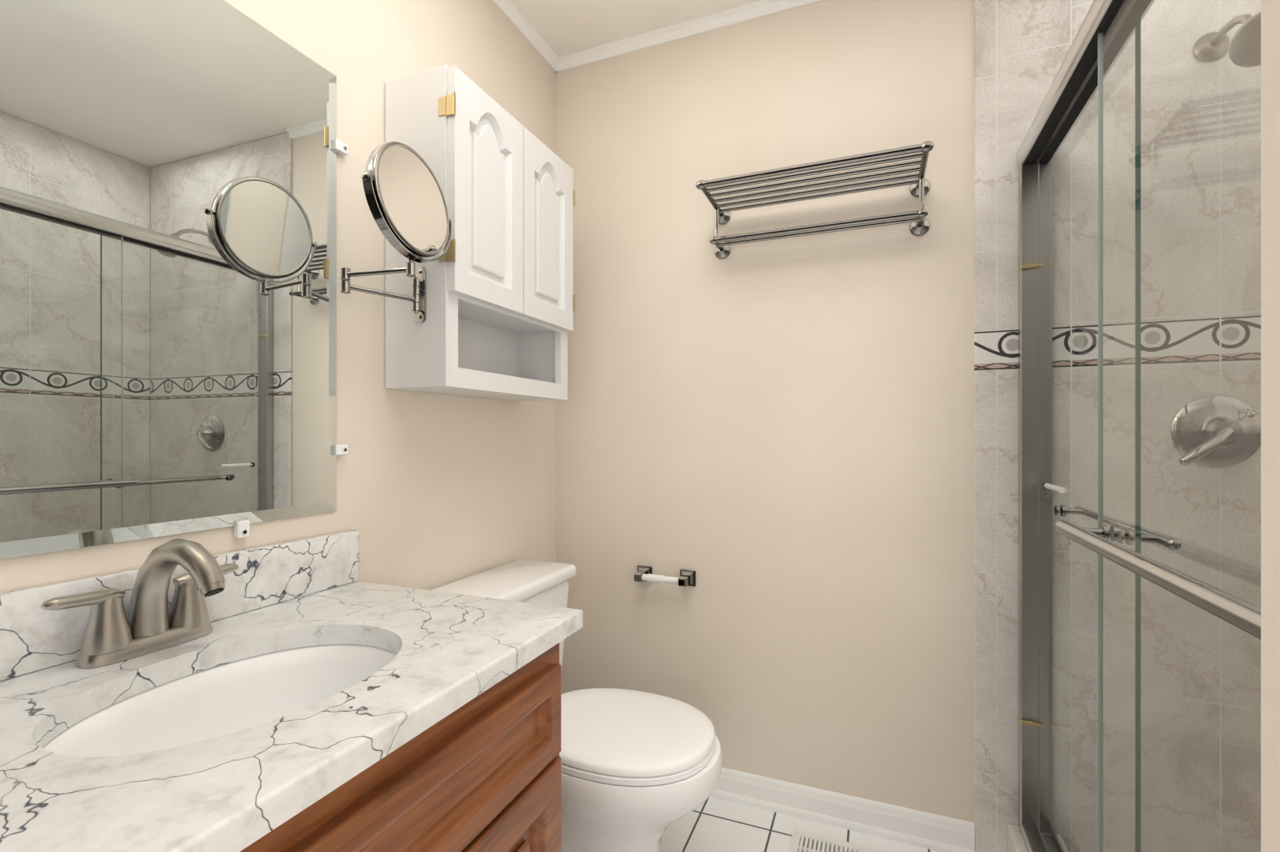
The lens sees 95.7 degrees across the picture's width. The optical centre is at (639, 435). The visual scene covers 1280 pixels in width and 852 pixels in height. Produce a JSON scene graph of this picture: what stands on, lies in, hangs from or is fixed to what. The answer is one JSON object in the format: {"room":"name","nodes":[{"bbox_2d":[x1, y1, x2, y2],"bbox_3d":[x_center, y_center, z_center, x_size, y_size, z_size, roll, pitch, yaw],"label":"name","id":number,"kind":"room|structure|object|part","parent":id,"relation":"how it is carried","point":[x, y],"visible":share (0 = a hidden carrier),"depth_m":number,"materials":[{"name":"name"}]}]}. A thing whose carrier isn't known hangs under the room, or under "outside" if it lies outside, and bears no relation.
{"room":"bathroom","nodes":[
{"label":"bathroom","id":0,"kind":"room"},
{"bbox_2d":[0,0,556,593],"bbox_3d":[-0.813,-0.090,0.906,0.100,2.440,2.700,0,0,22],"label":"wall","id":1,"kind":"structure","parent":0,"point":[438,490],"depth_m":1.37,"materials":[{"name":"beige paint"}]},
{"bbox_2d":[0,0,348,559],"bbox_3d":[-0.792,-0.295,0.800,0.017,0.950,0.919,0,0,22],"label":"vanity mirror","id":2,"kind":"object","parent":1,"relation":"attached to","point":[168,168],"visible":1,"depth_m":0.90,"materials":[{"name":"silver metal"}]},
{"bbox_2d":[340,141,451,322],"bbox_3d":[-0.501,-0.404,1.155,0.182,0.306,0.259,0,0,22],"label":"mirror","id":3,"kind":"object","parent":1,"relation":"attached to","point":[404,197],"depth_m":1.11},
{"bbox_2d":[385,63,574,401],"bbox_3d":[-0.391,-0.459,1.542,0.199,0.702,0.547,0,0,22],"label":"cabinet","id":4,"kind":"object","parent":1,"relation":"attached to","point":[501,298],"visible":0.98,"depth_m":1.39,"materials":[{"name":"white wood"}]},
{"bbox_2d":[492,0,823,72],"bbox_3d":[-0.169,-1.295,0.645,1.290,0.030,2.500,0,0,22],"label":"crown molding","id":5,"kind":"structure","parent":1,"relation":"attached to","point":[762,8],"depth_m":1.85,"materials":[{"name":"white"}]},
{"bbox_2d":[511,0,760,56],"bbox_3d":[0.345,-1.360,0.436,2.600,0.100,2.700,0,0,22],"label":"ceiling","id":6,"kind":"structure","parent":0,"point":[569,27],"depth_m":1.81,"materials":[{"name":"paint"}]},
{"bbox_2d":[556,0,973,822],"bbox_3d":[0.881,-0.090,1.622,2.500,2.440,0.100,0,0,22],"label":"wall","id":7,"kind":"structure","parent":0,"point":[786,423],"depth_m":1.75,"materials":[{"name":"beige paint"}]},
{"bbox_2d":[634,564,695,586],"bbox_3d":[0.073,0.456,1.857,0.201,0.052,0.070,0,0,22],"label":"toilet paper holder","id":8,"kind":"object","parent":7,"relation":"attached to","point":[687,577],"visible":1,"depth_m":1.84,"materials":[{"name":"silver metal"}]},
{"bbox_2d":[695,141,933,258],"bbox_3d":[0.470,-0.634,1.597,0.610,0.160,0.254,0,0,22],"label":"towel shelf","id":9,"kind":"object","parent":7,"relation":"attached to","point":[919,225],"visible":1,"depth_m":1.58,"materials":[{"name":"silver metal"}]},
{"bbox_2d":[709,767,974,851],"bbox_3d":[0.298,1.086,1.794,1.290,0.088,0.020,0,0,22],"label":"baseboard","id":10,"kind":"structure","parent":7,"relation":"attached to","point":[939,833],"depth_m":1.67,"materials":[{"name":"white wood"}]},
{"bbox_2d":[1007,823,1068,851],"bbox_3d":[0.785,1.073,0.925,0.120,0.115,1.238,0,0,22],"label":"sill","id":11,"kind":"structure","parent":7,"relation":"attached to","point":[1015,841],"depth_m":1.46,"materials":[{"name":"stone"}]},
{"bbox_2d":[973,0,1261,851],"bbox_3d":[1.337,-0.090,1.376,0.950,2.439,0.012,0,0,22],"label":"wall tile","id":12,"kind":"structure","parent":7,"relation":"attached to","point":[1201,121],"depth_m":1.42,"materials":[{"name":"grey tile"}]},
{"bbox_2d":[1097,10,1141,851],"bbox_3d":[0.788,0.144,0.934,0.045,1.686,1.187,0,0,22],"label":"shower door frame","id":13,"kind":"object","parent":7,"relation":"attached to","point":[1137,13],"depth_m":0.95,"materials":[{"name":"silver metal"}]},
{"bbox_2d":[659,796,938,851],"bbox_3d":[0.345,1.180,0.436,2.600,0.100,2.700,0,0,22],"label":"floor","id":14,"kind":"structure","parent":0,"point":[716,825],"depth_m":1.65,"materials":[{"name":"white tile"}]},
{"bbox_2d":[0,529,582,851],"bbox_3d":[-0.510,0.638,0.743,0.575,0.984,0.849,0,0,22],"label":"vanity","id":15,"kind":"object","parent":14,"relation":"on","point":[267,698],"visible":1,"depth_m":0.77,"materials":[{"name":"white stone"}]},
{"bbox_2d":[41,537,238,667],"bbox_3d":[-0.658,0.228,0.824,0.184,0.163,0.243,0,0,22],"label":"faucet","id":16,"kind":"object","parent":15,"relation":"on","point":[172,610],"depth_m":0.81,"materials":[{"name":"silver metal"}]},
{"bbox_2d":[42,643,396,757],"bbox_3d":[-0.507,0.425,0.755,0.380,0.166,0.470,0,0,22],"label":"sink basin","id":17,"kind":"object","parent":15,"relation":"in","point":[235,692],"depth_m":0.85,"materials":[{"name":"white ceramic"}]},
{"bbox_2d":[430,559,722,851],"bbox_3d":[-0.148,0.757,1.446,0.709,0.746,0.512,0,0,22],"label":"toilet","id":18,"kind":"object","parent":14,"relation":"on","point":[635,763],"visible":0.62,"depth_m":1.30,"materials":[{"name":"white ceramic"}]},
{"bbox_3d":[-0.060,0.712,1.410,0.485,0.043,0.372,0,0,22],"label":"seat","id":19,"kind":"part","parent":18,"relation":"part of","materials":[{"name":"white plastic"}]},
{"bbox_2d":[788,828,886,851],"bbox_3d":[0.570,1.126,1.529,0.340,0.006,0.140,0,0,22],"label":"floor vent","id":20,"kind":"object","parent":14,"relation":"in","point":[801,841],"visible":1,"depth_m":1.59,"materials":[{"name":"white metal"}]},
{"bbox_2d":[1042,481,1261,640],"bbox_3d":[0.777,0.152,0.915,0.162,0.073,1.158,0,0,22],"label":"handle","id":21,"kind":"object","parent":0,"point":[1242,614],"depth_m":0.71,"materials":[{"name":"silver metal"}]},
{"bbox_3d":[0.671,-0.090,-0.377,0.888,2.440,1.238,0,0,22],"label":"wall","id":22,"kind":"structure","parent":0,"visible":0},
{"bbox_2d":[1015,0,1154,851],"bbox_3d":[0.785,0.134,0.925,0.079,1.761,1.237,0,0,22],"label":"shower door frame","id":23,"kind":"object","parent":22,"relation":"attached to","point":[1075,83],"visible":1,"depth_m":1.47,"materials":[{"name":"silver metal"}]},
{"bbox_3d":[0.785,0.134,0.925,0.079,1.761,1.237,0,0,22],"label":"rail","id":24,"kind":"part","parent":23,"relation":"part of","materials":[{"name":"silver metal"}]},
{"bbox_2d":[1170,395,1261,466],"bbox_3d":[1.335,-0.010,1.327,0.176,0.168,0.078,0,0,22],"label":"shower valve","id":25,"kind":"object","parent":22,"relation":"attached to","point":[1215,431],"visible":0.97,"depth_m":1.34,"materials":[{"name":"silver metal"}]},
{"bbox_2d":[1192,11,1261,67],"bbox_3d":[1.297,-0.859,1.249,0.108,0.179,0.252,0,0,22],"label":"shower head","id":26,"kind":"object","parent":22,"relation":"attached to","point":[1244,47],"visible":0.84,"depth_m":1.21},
{"bbox_2d":[1261,0,1279,851],"bbox_3d":[0.335,0.103,0.064,0.040,2.046,0.450,0,0,-1],"label":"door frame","id":27,"kind":"structure","parent":22,"relation":"attached to","point":[1270,9],"depth_m":0.28,"materials":[{"name":"paint"}]}
]}

